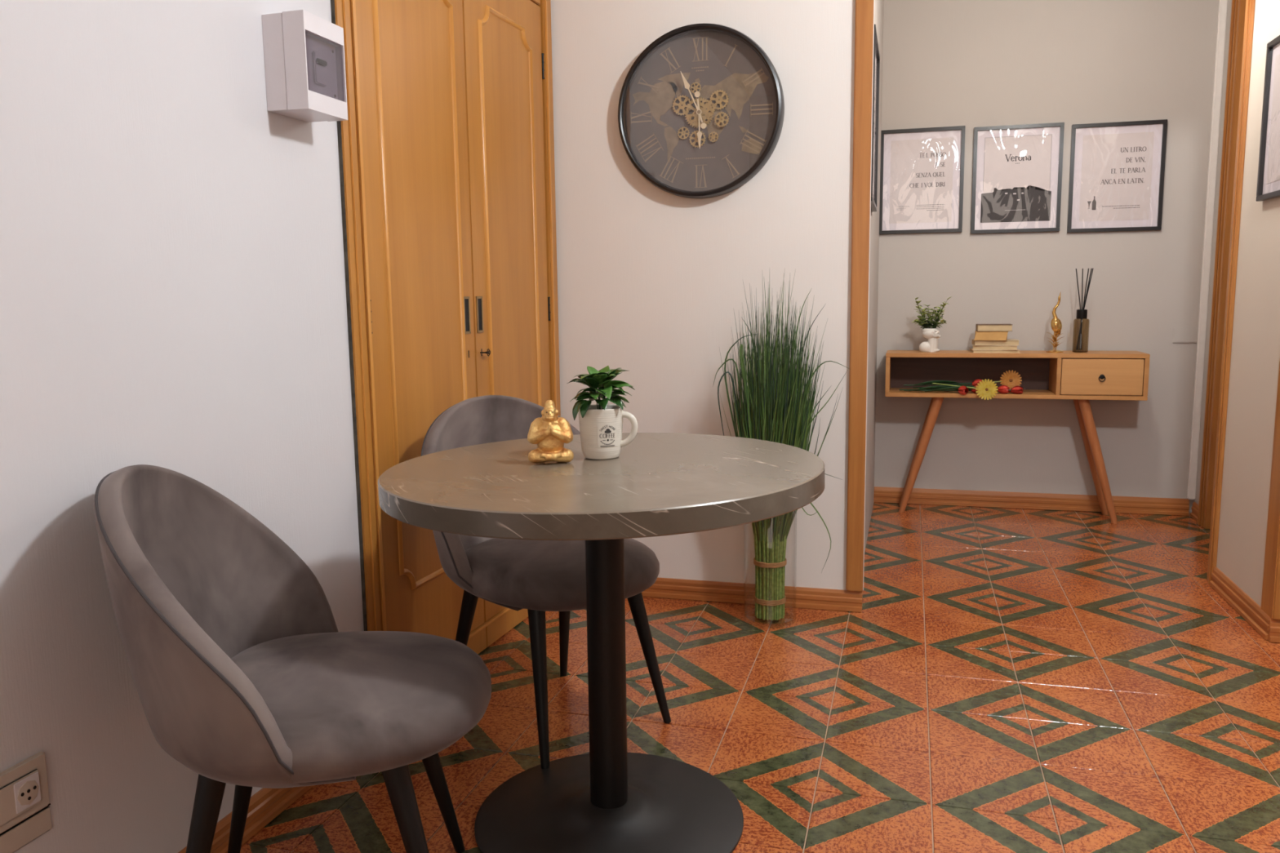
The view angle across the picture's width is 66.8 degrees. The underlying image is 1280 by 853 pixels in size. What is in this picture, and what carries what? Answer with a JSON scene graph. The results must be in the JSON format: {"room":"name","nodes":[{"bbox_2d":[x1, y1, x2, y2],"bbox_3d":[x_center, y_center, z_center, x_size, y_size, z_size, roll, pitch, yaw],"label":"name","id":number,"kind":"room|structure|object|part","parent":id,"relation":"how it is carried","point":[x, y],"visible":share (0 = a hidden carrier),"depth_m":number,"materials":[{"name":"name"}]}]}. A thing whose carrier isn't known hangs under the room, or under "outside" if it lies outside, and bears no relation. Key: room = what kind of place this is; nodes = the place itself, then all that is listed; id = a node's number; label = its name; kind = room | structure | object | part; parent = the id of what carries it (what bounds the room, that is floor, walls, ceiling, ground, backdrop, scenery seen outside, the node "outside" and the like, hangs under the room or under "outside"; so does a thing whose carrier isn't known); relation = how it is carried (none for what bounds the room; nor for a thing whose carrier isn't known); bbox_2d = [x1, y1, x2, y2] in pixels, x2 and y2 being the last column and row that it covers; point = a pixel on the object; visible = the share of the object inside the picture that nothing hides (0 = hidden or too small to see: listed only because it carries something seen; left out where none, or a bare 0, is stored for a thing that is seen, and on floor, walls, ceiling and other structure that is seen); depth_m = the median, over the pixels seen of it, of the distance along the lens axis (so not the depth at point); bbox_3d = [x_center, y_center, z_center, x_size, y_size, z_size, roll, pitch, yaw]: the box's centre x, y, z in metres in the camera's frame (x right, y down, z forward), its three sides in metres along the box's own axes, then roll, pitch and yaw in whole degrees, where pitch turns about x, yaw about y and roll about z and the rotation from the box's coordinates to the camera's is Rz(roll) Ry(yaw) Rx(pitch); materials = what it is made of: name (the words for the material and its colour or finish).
{"room":"dining room","nodes":[
{"label":"dining room","id":0,"kind":"room"},
{"bbox_2d":[0,0,364,852],"bbox_3d":[-1.250,-0.311,0.600,0.120,2.700,3.608,1,8,15],"label":"wall","id":1,"kind":"structure","parent":0,"point":[173,291],"depth_m":1.71,"materials":[{"name":"white paint"}]},
{"bbox_2d":[0,751,49,833],"bbox_3d":[-0.960,0.568,1.469,0.017,0.092,0.156,1,8,15],"label":"wall socket","id":2,"kind":"object","parent":1,"relation":"attached to","point":[24,786],"visible":1,"depth_m":1.49,"materials":[{"name":"beige plastic"}]},
{"bbox_2d":[0,803,52,852],"bbox_3d":[-0.965,0.635,1.480,0.004,0.042,0.161,1,8,15],"label":"blank plate","id":3,"kind":"object","parent":1,"relation":"attached to","point":[33,827],"visible":1,"depth_m":1.51,"materials":[{"name":"beige plastic"}]},
{"bbox_2d":[177,785,314,852],"bbox_3d":[-1.165,0.991,0.757,0.020,0.070,3.608,1,8,15],"label":"baseboard","id":4,"kind":"structure","parent":1,"relation":"attached to","point":[265,805],"depth_m":2.05,"materials":[{"name":"brown wood"}]},
{"bbox_2d":[262,9,347,122],"bbox_3d":[-0.715,-0.766,2.080,0.100,0.195,0.147,1,8,15],"label":"box","id":5,"kind":"object","parent":1,"relation":"attached to","point":[304,51],"visible":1,"depth_m":2.03,"materials":[{"name":"white plastic"}]},
{"bbox_3d":[-0.696,-0.765,2.074,0.020,0.120,0.139,1,8,15],"label":"breaker plate","id":6,"kind":"part","parent":5,"relation":"part of","materials":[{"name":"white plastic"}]},
{"bbox_3d":[-0.678,-0.776,2.068,0.006,0.010,0.034,1,8,15],"label":"breaker lever","id":7,"kind":"part","parent":5,"relation":"part of","materials":[{"name":"grey plastic"}]},
{"bbox_2d":[550,0,855,590],"bbox_3d":[-0.051,-0.719,3.488,1.632,2.700,0.100,1,8,15],"label":"wall","id":8,"kind":"structure","parent":0,"point":[651,285],"depth_m":3.39,"materials":[{"name":"beige paint"}]},
{"bbox_2d":[617,22,784,199],"bbox_3d":[0.201,-1.064,3.288,0.568,0.568,0.055,1,8,15],"label":"wall clock","id":9,"kind":"object","parent":8,"relation":"attached to","point":[701,108],"visible":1,"depth_m":3.30,"materials":[{"name":"black metal"}]},
{"bbox_2d":[641,577,862,612],"bbox_3d":[0.244,0.597,3.526,1.096,0.070,0.020,1,8,15],"label":"baseboard","id":10,"kind":"structure","parent":8,"relation":"attached to","point":[665,588],"depth_m":3.49,"materials":[{"name":"brown wood"}]},
{"bbox_2d":[845,0,874,591],"bbox_3d":[0.733,-0.461,3.240,0.057,2.085,0.022,1,8,15],"label":"trim","id":11,"kind":"structure","parent":8,"relation":"attached to","point":[864,22],"depth_m":3.23,"materials":[{"name":"brown wood"}]},
{"bbox_2d":[240,502,1279,852],"bbox_3d":[0.809,0.890,1.811,4.499,0.060,6.997,1,8,15],"label":"floor","id":12,"kind":"structure","parent":0,"point":[1005,680],"depth_m":2.61,"materials":[{"name":"tile"}]},
{"bbox_2d":[93,464,491,852],"bbox_3d":[-0.559,0.473,1.675,0.599,0.838,0.588,-2,8,-9],"label":"dining chair","id":13,"kind":"object","parent":12,"relation":"on","point":[243,672],"visible":1,"depth_m":1.55,"materials":[{"name":"grey fabric"}]},
{"bbox_3d":[-0.697,0.726,1.515,0.128,0.383,0.042,-6,9,-33],"label":"leg","id":14,"kind":"part","parent":13,"relation":"part of","materials":[{"name":"black metal"}]},
{"bbox_3d":[-0.665,0.302,1.635,0.389,0.486,0.587,-2,8,-9],"label":"backrest","id":15,"kind":"part","parent":13,"relation":"part of","materials":[{"name":"grey fabric"}]},
{"bbox_3d":[-0.747,0.681,1.851,0.128,0.383,0.042,3,9,27],"label":"leg","id":16,"kind":"part","parent":13,"relation":"part of","materials":[{"name":"black metal"}]},
{"bbox_3d":[-0.508,0.464,1.681,0.496,0.126,0.486,-2,8,-9],"label":"seat","id":17,"kind":"part","parent":13,"relation":"part of","materials":[{"name":"grey fabric"}]},
{"bbox_3d":[-0.356,0.716,1.560,0.128,0.383,0.042,3,9,27],"label":"leg","id":18,"kind":"part","parent":13,"relation":"part of","materials":[{"name":"black metal"}]},
{"bbox_3d":[-0.406,0.670,1.897,0.128,0.383,0.042,-6,9,-33],"label":"leg","id":19,"kind":"part","parent":13,"relation":"part of","materials":[{"name":"black metal"}]},
{"bbox_2d":[330,0,560,654],"bbox_3d":[-0.736,-0.613,2.976,0.512,2.636,1.263,2,8,18],"label":"wardrobe","id":20,"kind":"object","parent":12,"relation":"on","point":[446,142],"visible":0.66,"depth_m":2.72,"materials":[{"name":"brown wood"}]},
{"bbox_3d":[-0.711,-0.528,2.351,0.055,2.636,0.076,2,8,18],"label":"casing","id":21,"kind":"part","parent":20,"relation":"part of","materials":[{"name":"brown wood"}]},
{"bbox_3d":[-0.687,-0.526,2.333,0.005,2.636,0.005,2,8,18],"label":"casing","id":22,"kind":"part","parent":20,"relation":"part of","materials":[{"name":"brown wood"}]},
{"bbox_3d":[-0.675,-0.531,2.368,0.006,2.636,0.018,2,8,18],"label":"casing","id":23,"kind":"part","parent":20,"relation":"part of","materials":[{"name":"brown wood"}]},
{"bbox_3d":[-0.598,-0.335,2.675,0.022,1.999,0.546,2,8,18],"label":"door","id":24,"kind":"part","parent":20,"relation":"part of","materials":[{"name":"brown wood"}]},
{"bbox_3d":[-0.583,-0.399,2.667,0.010,1.667,0.399,2,8,18],"label":"panel moulding","id":25,"kind":"part","parent":20,"relation":"part of","materials":[{"name":"brown wood"}]},
{"bbox_3d":[-0.517,-0.331,2.889,0.002,0.100,0.024,2,8,18],"label":"recessed pull","id":26,"kind":"part","parent":20,"relation":"part of","materials":[{"name":"black metal"}]},
{"bbox_3d":[-0.516,-0.331,2.888,0.004,0.110,0.038,2,8,18],"label":"handle frame","id":27,"kind":"part","parent":20,"relation":"part of","materials":[{"name":"metal"}]},
{"bbox_3d":[-0.491,-0.342,2.966,0.002,0.100,0.024,2,8,18],"label":"recessed pull","id":28,"kind":"part","parent":20,"relation":"part of","materials":[{"name":"black metal"}]},
{"bbox_3d":[-0.490,-0.342,2.966,0.004,0.110,0.038,2,8,18],"label":"handle frame","id":29,"kind":"part","parent":20,"relation":"part of","materials":[{"name":"metal"}]},
{"bbox_2d":[480,348,490,356],"bbox_3d":[-0.476,-0.228,2.985,0.028,0.024,0.025,1,8,15],"label":"key","id":30,"kind":"object","parent":20,"relation":"in","point":[487,352],"visible":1,"depth_m":2.98,"materials":[{"name":"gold metal"}]},
{"bbox_3d":[-0.424,-0.408,3.197,0.022,1.999,0.556,2,8,18],"label":"door","id":31,"kind":"part","parent":20,"relation":"part of","materials":[{"name":"brown wood"}]},
{"bbox_3d":[-0.411,-0.471,3.180,0.010,1.667,0.377,2,8,18],"label":"panel moulding","id":32,"kind":"part","parent":20,"relation":"part of","materials":[{"name":"brown wood"}]},
{"bbox_3d":[-0.440,-1.646,3.029,0.022,0.490,0.556,2,8,18],"label":"door","id":33,"kind":"part","parent":20,"relation":"part of","materials":[{"name":"brown wood"}]},
{"bbox_3d":[-0.328,-0.684,3.465,0.036,2.636,0.069,2,8,18],"label":"casing","id":34,"kind":"part","parent":20,"relation":"part of","materials":[{"name":"brown wood"}]},
{"bbox_3d":[-0.315,-0.724,3.437,0.008,2.550,0.014,2,8,18],"label":"casing","id":35,"kind":"part","parent":20,"relation":"part of","materials":[{"name":"brown wood"}]},
{"bbox_2d":[421,395,671,768],"bbox_3d":[-0.231,0.355,2.510,0.589,0.838,0.599,-8,10,-42],"label":"dining chair","id":36,"kind":"object","parent":12,"relation":"on","point":[539,577],"visible":0.59,"depth_m":2.36,"materials":[{"name":"grey fabric"}]},
{"bbox_3d":[-0.467,0.582,2.553,0.128,0.383,0.042,3,8,23],"label":"leg","id":37,"kind":"part","parent":36,"relation":"part of","materials":[{"name":"black metal"}]},
{"bbox_3d":[-0.304,0.171,2.563,0.587,0.486,0.389,-8,10,-42],"label":"backrest","id":38,"kind":"part","parent":36,"relation":"part of","materials":[{"name":"grey fabric"}]},
{"bbox_3d":[-0.240,0.614,2.296,0.042,0.383,0.128,-2,8,-7],"label":"leg","id":39,"kind":"part","parent":36,"relation":"part of","materials":[{"name":"black metal"}]},
{"bbox_3d":[-0.197,0.352,2.472,0.486,0.126,0.496,-8,10,-42],"label":"seat","id":40,"kind":"part","parent":36,"relation":"part of","materials":[{"name":"grey fabric"}]},
{"bbox_3d":[-0.211,0.548,2.779,0.042,0.383,0.128,-2,8,-7],"label":"leg","id":41,"kind":"part","parent":36,"relation":"part of","materials":[{"name":"black metal"}]},
{"bbox_3d":[0.016,0.580,2.522,0.128,0.383,0.042,3,8,23],"label":"leg","id":42,"kind":"part","parent":36,"relation":"part of","materials":[{"name":"black metal"}]},
{"bbox_2d":[377,432,824,852],"bbox_3d":[-0.070,0.452,2.019,0.884,0.774,0.883,1,8,15],"label":"round table","id":43,"kind":"object","parent":12,"relation":"on","point":[609,798],"visible":0.97,"depth_m":1.96,"materials":[{"name":"grey stone"}]},
{"bbox_2d":[527,400,573,463],"bbox_3d":[-0.184,0.010,1.988,0.094,0.130,0.058,-1,8,-5],"label":"statuette","id":44,"kind":"object","parent":43,"relation":"on","point":[550,432],"visible":1,"depth_m":1.98,"materials":[{"name":"gold metal"}]},
{"bbox_2d":[577,404,638,459],"bbox_3d":[-0.075,0.013,2.036,0.114,0.107,0.095,7,11,44],"label":"coffee mug","id":45,"kind":"object","parent":43,"relation":"on","point":[601,429],"visible":0.97,"depth_m":2.01,"materials":[{"name":"ceramic"}]},
{"bbox_2d":[567,365,635,420],"bbox_3d":[-0.085,-0.071,2.029,0.128,0.107,0.129,-8,10,-41],"label":"potted plant","id":46,"kind":"object","parent":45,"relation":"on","point":[602,379],"visible":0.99,"depth_m":2.01,"materials":[{"name":"green plant"}]},
{"bbox_3d":[-0.083,-0.051,2.032,0.030,0.060,0.027,1,8,15],"label":"stem","id":47,"kind":"part","parent":46,"relation":"part of","materials":[{"name":"green plant"}]},
{"bbox_2d":[597,423,617,447],"bbox_3d":[-0.067,0.019,2.003,0.042,0.048,0.008,-4,8,-20],"label":"print","id":48,"kind":"object","parent":45,"relation":"attached to","point":[606,433],"depth_m":2.00,"materials":[{"name":"grey"}]},
{"bbox_2d":[743,510,796,625],"bbox_3d":[0.440,0.448,3.286,0.176,0.428,0.176,1,8,15],"label":"glass vase","id":49,"kind":"object","parent":12,"relation":"on","point":[795,510],"visible":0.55,"depth_m":3.29,"materials":[{"name":"clear glass"}]},
{"bbox_2d":[712,268,847,620],"bbox_3d":[0.457,0.064,3.231,0.420,1.172,0.308,-2,8,-10],"label":"bundle","id":50,"kind":"object","parent":49,"relation":"in","point":[771,408],"visible":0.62,"depth_m":3.17,"materials":[{"name":"plant"}]},
{"bbox_2d":[884,350,1150,524],"bbox_3d":[1.808,0.037,4.776,1.172,0.806,0.275,1,8,15],"label":"console table","id":51,"kind":"object","parent":12,"relation":"on","point":[1080,377],"visible":0.96,"depth_m":4.72,"materials":[{"name":"brown wood"}]},
{"bbox_3d":[1.250,-0.270,4.893,0.020,0.174,0.268,1,8,15],"label":"panel","id":52,"kind":"part","parent":51,"relation":"part of","materials":[{"name":"brown wood"}]},
{"bbox_3d":[1.441,0.121,4.986,0.206,0.592,0.051,2,8,18],"label":"leg","id":53,"kind":"part","parent":51,"relation":"part of","materials":[{"name":"brown wood"}]},
{"bbox_3d":[1.398,0.143,4.832,0.206,0.592,0.060,1,8,15],"label":"leg","id":54,"kind":"part","parent":51,"relation":"part of","materials":[{"name":"brown wood"}]},
{"bbox_2d":[899,385,955,391],"bbox_3d":[1.504,-0.185,4.757,0.450,0.044,0.045,1,8,13],"label":"tulip","id":55,"kind":"object","parent":51,"relation":"on","point":[922,388],"visible":0.13,"depth_m":4.77,"materials":[{"name":"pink plant"}]},
{"bbox_2d":[919,328,940,351],"bbox_3d":[1.436,-0.428,4.805,0.101,0.118,0.074,5,10,38],"label":"planter","id":56,"kind":"object","parent":51,"relation":"on","point":[932,335],"visible":1,"depth_m":4.78,"materials":[{"name":"white ceramic"}]},
{"bbox_2d":[911,296,951,328],"bbox_3d":[1.437,-0.561,4.797,0.182,0.157,0.098,0,8,8],"label":"plant","id":57,"kind":"object","parent":56,"relation":"on","point":[924,324],"visible":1,"depth_m":4.79,"materials":[{"name":"green plant"}]},
{"bbox_2d":[903,378,982,386],"bbox_3d":[1.491,-0.211,4.770,0.380,0.044,0.044,0,8,7],"label":"tulip","id":58,"kind":"object","parent":51,"relation":"on","point":[975,382],"visible":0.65,"depth_m":4.77,"materials":[{"name":"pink plant"}]},
{"bbox_3d":[1.467,-0.207,4.783,0.330,0.016,0.012,0,8,9],"label":"stem","id":59,"kind":"part","parent":58,"relation":"part of","materials":[{"name":"green plant"}]},
{"bbox_2d":[911,385,978,393],"bbox_3d":[1.490,-0.183,4.744,0.350,0.044,0.044,2,8,18],"label":"tulip","id":60,"kind":"object","parent":51,"relation":"on","point":[929,388],"visible":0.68,"depth_m":4.75,"materials":[{"name":"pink plant"}]},
{"bbox_2d":[912,384,1009,394],"bbox_3d":[1.568,-0.190,4.773,0.470,0.044,0.047,4,9,33],"label":"tulip","id":61,"kind":"object","parent":51,"relation":"on","point":[1003,389],"visible":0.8,"depth_m":4.65,"materials":[{"name":"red plant"}]},
{"bbox_2d":[955,386,968,395],"bbox_3d":[1.525,-0.186,4.766,0.044,0.044,0.236,-4,8,-20],"label":"tulip","id":62,"kind":"object","parent":51,"relation":"on","point":[962,390],"visible":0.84,"depth_m":4.67,"materials":[{"name":"red plant"}]},
{"bbox_2d":[903,386,1022,394],"bbox_3d":[1.562,-0.179,4.704,0.550,0.044,0.056,2,8,16],"label":"tulip","id":63,"kind":"object","parent":51,"relation":"on","point":[1016,389],"visible":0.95,"depth_m":4.70,"materials":[{"name":"pink plant"}]},
{"bbox_3d":[1.542,-0.177,4.727,0.500,0.016,0.012,2,8,18],"label":"stem","id":64,"kind":"part","parent":63,"relation":"part of","materials":[{"name":"green plant"}]},
{"bbox_2d":[932,378,998,399],"bbox_3d":[1.554,-0.184,4.691,0.333,0.100,0.034,4,9,31],"label":"gerbera","id":65,"kind":"object","parent":51,"relation":"on","point":[985,388],"visible":1,"depth_m":4.63,"materials":[{"name":"yellow plant"}]},
{"bbox_3d":[1.538,-0.195,4.710,0.285,0.028,0.015,4,9,31],"label":"stem","id":66,"kind":"part","parent":65,"relation":"part of","materials":[{"name":"green plant"}]},
{"bbox_3d":[1.840,-0.274,4.863,1.132,0.174,0.007,1,8,15],"label":"panel","id":67,"kind":"part","parent":51,"relation":"part of","materials":[{"name":"brown wood"}]},
{"bbox_2d":[969,348,1019,352],"bbox_3d":[1.727,-0.370,4.736,0.215,0.014,0.145,1,8,13],"label":"book","id":68,"kind":"object","parent":51,"relation":"on","point":[971,350],"visible":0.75,"depth_m":4.67,"materials":[{"name":"beige paper"}]},
{"bbox_2d":[972,344,1017,350],"bbox_3d":[1.728,-0.388,4.734,0.205,0.021,0.140,2,8,19],"label":"book","id":69,"kind":"object","parent":68,"relation":"on","point":[974,347],"visible":0.71,"depth_m":4.67,"materials":[{"name":"beige paper"}]},
{"bbox_2d":[971,338,1018,345],"bbox_3d":[1.730,-0.411,4.730,0.205,0.024,0.140,1,8,14],"label":"book","id":70,"kind":"object","parent":69,"relation":"on","point":[1009,341],"visible":0.91,"depth_m":4.67,"materials":[{"name":"beige paper"}]},
{"bbox_2d":[973,330,1008,340],"bbox_3d":[1.704,-0.443,4.721,0.159,0.042,0.142,2,8,18],"label":"book","id":71,"kind":"object","parent":70,"relation":"on","point":[979,335],"visible":0.8,"depth_m":4.67,"materials":[{"name":"paper"}]},
{"bbox_2d":[975,324,1012,331],"bbox_3d":[1.721,-0.481,4.723,0.160,0.032,0.120,1,8,15],"label":"book","id":72,"kind":"object","parent":71,"relation":"on","point":[979,327],"visible":1,"depth_m":4.67,"materials":[{"name":"beige paper"}]},
{"bbox_2d":[991,369,1022,389],"bbox_3d":[1.677,-0.226,4.722,0.336,0.100,0.035,2,8,21],"label":"gerbera","id":73,"kind":"object","parent":51,"relation":"on","point":[1011,380],"visible":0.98,"depth_m":4.68,"materials":[{"name":"orange plant"}]},
{"bbox_3d":[1.807,-0.160,4.753,1.172,0.020,0.268,1,8,15],"label":"panel","id":74,"kind":"part","parent":51,"relation":"part of","materials":[{"name":"brown wood"}]},
{"bbox_3d":[1.804,-0.353,4.727,1.172,0.020,0.268,1,8,15],"label":"panel","id":75,"kind":"part","parent":51,"relation":"part of","materials":[{"name":"brown wood"}]},
{"bbox_2d":[1045,291,1063,352],"bbox_3d":[1.987,-0.498,4.639,0.083,0.288,0.099,1,8,10],"label":"bird figurine","id":76,"kind":"object","parent":51,"relation":"on","point":[1055,323],"visible":1,"depth_m":4.63,"materials":[{"name":"gold metal"}]},
{"bbox_2d":[1071,268,1093,352],"bbox_3d":[2.097,-0.550,4.608,0.069,0.395,0.069,-6,9,-32],"label":"reed diffuser","id":77,"kind":"object","parent":51,"relation":"on","point":[1081,323],"visible":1,"depth_m":4.60,"materials":[{"name":"orange glass"}]},
{"bbox_2d":[1071,318,1089,352],"bbox_3d":[2.098,-0.434,4.623,0.069,0.162,0.069,1,8,15],"label":"bottle","id":78,"kind":"object","parent":77,"relation":"attached to","point":[1081,326],"depth_m":4.60,"materials":[{"name":"orange glass"}]},
{"bbox_3d":[2.213,0.141,4.771,0.194,0.592,0.055,1,8,15],"label":"leg","id":79,"kind":"part","parent":51,"relation":"part of","materials":[{"name":"brown wood"}]},
{"bbox_3d":[2.172,0.163,4.612,0.202,0.592,0.052,1,8,15],"label":"leg","id":80,"kind":"part","parent":51,"relation":"part of","materials":[{"name":"brown wood"}]},
{"bbox_3d":[2.179,-0.246,4.631,0.348,0.167,0.255,1,8,15],"label":"drawer","id":81,"kind":"part","parent":51,"relation":"part of","materials":[{"name":"brown wood"}]},
{"bbox_3d":[2.361,-0.243,4.587,0.020,0.174,0.268,1,8,15],"label":"panel","id":82,"kind":"part","parent":51,"relation":"part of","materials":[{"name":"brown wood"}]},
{"bbox_2d":[864,0,884,551],"bbox_3d":[0.200,-0.842,4.364,1.644,2.700,1.740,1,8,15],"label":"wall","id":83,"kind":"structure","parent":0,"point":[878,4],"depth_m":4.51,"materials":[{"name":"beige paint"}]},
{"bbox_2d":[871,24,879,211],"bbox_3d":[0.904,-1.167,3.760,0.020,0.620,0.500,1,8,15],"label":"framed poster","id":84,"kind":"object","parent":83,"relation":"attached to","point":[876,50],"visible":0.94,"depth_m":3.93,"materials":[{"name":"black wood"}]},
{"bbox_2d":[874,0,1218,514],"bbox_3d":[1.763,-0.932,4.878,4.379,2.700,0.100,1,8,15],"label":"wall","id":85,"kind":"structure","parent":0,"point":[971,64],"depth_m":4.76,"materials":[{"name":"beige paint"}]},
{"bbox_2d":[879,125,965,234],"bbox_3d":[1.411,-1.231,4.872,0.405,0.513,0.020,1,8,15],"label":"framed poster","id":86,"kind":"object","parent":85,"relation":"attached to","point":[922,170],"visible":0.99,"depth_m":4.87,"materials":[{"name":"white paper"}]},
{"bbox_2d":[897,204,944,210],"bbox_3d":[1.413,-1.101,4.892,0.230,0.030,0.001,1,8,15],"label":"print","id":87,"kind":"object","parent":86,"relation":"attached to","point":[900,206],"depth_m":4.89,"materials":[{"name":"grey paper"}]},
{"bbox_2d":[970,122,1064,233],"bbox_3d":[1.843,-1.211,4.754,0.410,0.513,0.020,1,8,15],"label":"framed poster","id":88,"kind":"object","parent":85,"relation":"attached to","point":[1017,171],"visible":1,"depth_m":4.75,"materials":[{"name":"white paper"}]},
{"bbox_2d":[873,486,1189,515],"bbox_3d":[1.960,0.377,4.943,1.497,0.080,0.020,1,8,15],"label":"baseboard","id":89,"kind":"structure","parent":85,"relation":"attached to","point":[1090,503],"depth_m":4.93,"materials":[{"name":"brown wood"}]},
{"bbox_2d":[1066,119,1167,232],"bbox_3d":[2.273,-1.190,4.637,0.412,0.508,0.020,1,8,15],"label":"framed poster","id":90,"kind":"object","parent":85,"relation":"attached to","point":[1117,170],"visible":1,"depth_m":4.64,"materials":[{"name":"white paper"}]},
{"bbox_2d":[1106,204,1139,208],"bbox_3d":[2.302,-1.051,4.650,0.165,0.013,0.001,1,8,15],"label":"print","id":91,"kind":"object","parent":90,"relation":"attached to","point":[1107,206],"depth_m":4.65,"materials":[{"name":"grey paper"}]},
{"bbox_2d":[1172,328,1197,342],"bbox_3d":[2.612,-0.436,4.654,0.106,0.072,0.008,1,8,15],"label":"cover plate","id":92,"kind":"object","parent":85,"relation":"attached to","point":[1180,335],"visible":1,"depth_m":4.65,"materials":[{"name":"beige plastic"}]},
{"bbox_2d":[1186,0,1227,499],"bbox_3d":[2.670,-0.942,4.560,0.033,2.618,0.022,1,8,15],"label":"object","id":93,"kind":"structure","parent":85,"relation":"attached to","point":[1223,4],"depth_m":4.56,"materials":[{"name":"white paint"}]},
{"bbox_2d":[1194,0,1231,503],"bbox_3d":[2.950,-0.877,4.363,0.615,2.700,0.265,1,8,15],"label":"wall","id":94,"kind":"structure","parent":0,"point":[1229,2],"depth_m":4.53,"materials":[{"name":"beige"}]},
{"bbox_2d":[1189,502,1198,521],"bbox_3d":[2.671,0.411,4.660,0.020,0.070,0.150,1,8,15],"label":"baseboard","id":95,"kind":"structure","parent":94,"relation":"attached to","point":[1194,508],"depth_m":4.68,"materials":[{"name":"brown wood"}]},
{"bbox_2d":[1216,0,1279,607],"bbox_3d":[2.183,-0.710,3.202,0.228,2.700,0.545,1,8,15],"label":"wall","id":96,"kind":"structure","parent":0,"point":[1255,360],"depth_m":3.30,"materials":[{"name":"paint"}]},
{"bbox_2d":[1209,567,1271,639],"bbox_3d":[2.061,0.598,3.342,0.020,0.070,0.599,1,8,15],"label":"baseboard","id":97,"kind":"structure","parent":96,"relation":"attached to","point":[1247,608],"depth_m":3.31,"materials":[{"name":"brown wood"}]},
{"bbox_2d":[1256,35,1279,201],"bbox_3d":[2.007,-0.974,3.010,0.020,0.505,0.410,1,8,15],"label":"framed poster","id":98,"kind":"object","parent":96,"relation":"attached to","point":[1268,168],"visible":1,"depth_m":3.15,"materials":[{"name":"black wood"}]},
{"bbox_3d":[2.692,-0.385,2.767,1.440,2.160,0.100,1,8,15],"label":"wall","id":99,"kind":"structure","parent":0,"visible":0},
{"bbox_2d":[1260,360,1279,617],"bbox_3d":[1.993,-0.402,2.962,0.016,2.160,0.104,1,8,15],"label":"trim","id":100,"kind":"structure","parent":99,"relation":"attached to","point":[1274,491],"depth_m":3.06,"materials":[{"name":"brown wood"}]},
{"bbox_2d":[1267,618,1279,642],"bbox_3d":[2.631,0.655,2.866,1.360,0.070,0.020,1,8,15],"label":"baseboard","id":101,"kind":"structure","parent":99,"relation":"attached to","point":[1274,624],"depth_m":3.04,"materials":[{"name":"brown wood"}]},
{"bbox_2d":[1270,494,1279,619],"bbox_3d":[1.998,-0.430,2.891,0.076,2.085,0.022,1,8,15],"label":"trim","id":102,"kind":"structure","parent":99,"relation":"attached to","point":[1275,602],"depth_m":3.02,"materials":[{"name":"brown wood"}]},
{"bbox_3d":[2.521,-2.072,3.690,0.100,0.140,0.930,1,8,15],"label":"lintel","id":103,"kind":"object","parent":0,"visible":0},
{"bbox_2d":[1197,0,1255,583],"bbox_3d":[2.522,-0.762,3.855,0.377,2.620,1.087,3,9,29],"label":"door frame","id":104,"kind":"structure","parent":103,"relation":"attached to","point":[1242,11],"depth_m":4.24,"materials":[{"name":"brown wood"}]},
{"bbox_3d":[2.607,-0.825,4.385,0.011,2.600,0.020,1,8,15],"label":"moulding","id":105,"kind":"part","parent":104,"relation":"part of","materials":[{"name":"brown wood"}]},
{"bbox_3d":[2.599,-0.820,4.348,0.007,2.600,0.010,1,8,15],"label":"moulding","id":106,"kind":"part","parent":104,"relation":"part of","materials":[{"name":"brown wood"}]},
{"bbox_3d":[2.620,-0.824,4.372,0.023,2.600,0.077,1,8,15],"label":"casing","id":107,"kind":"part","parent":104,"relation":"part of","materials":[{"name":"brown wood"}]}
]}

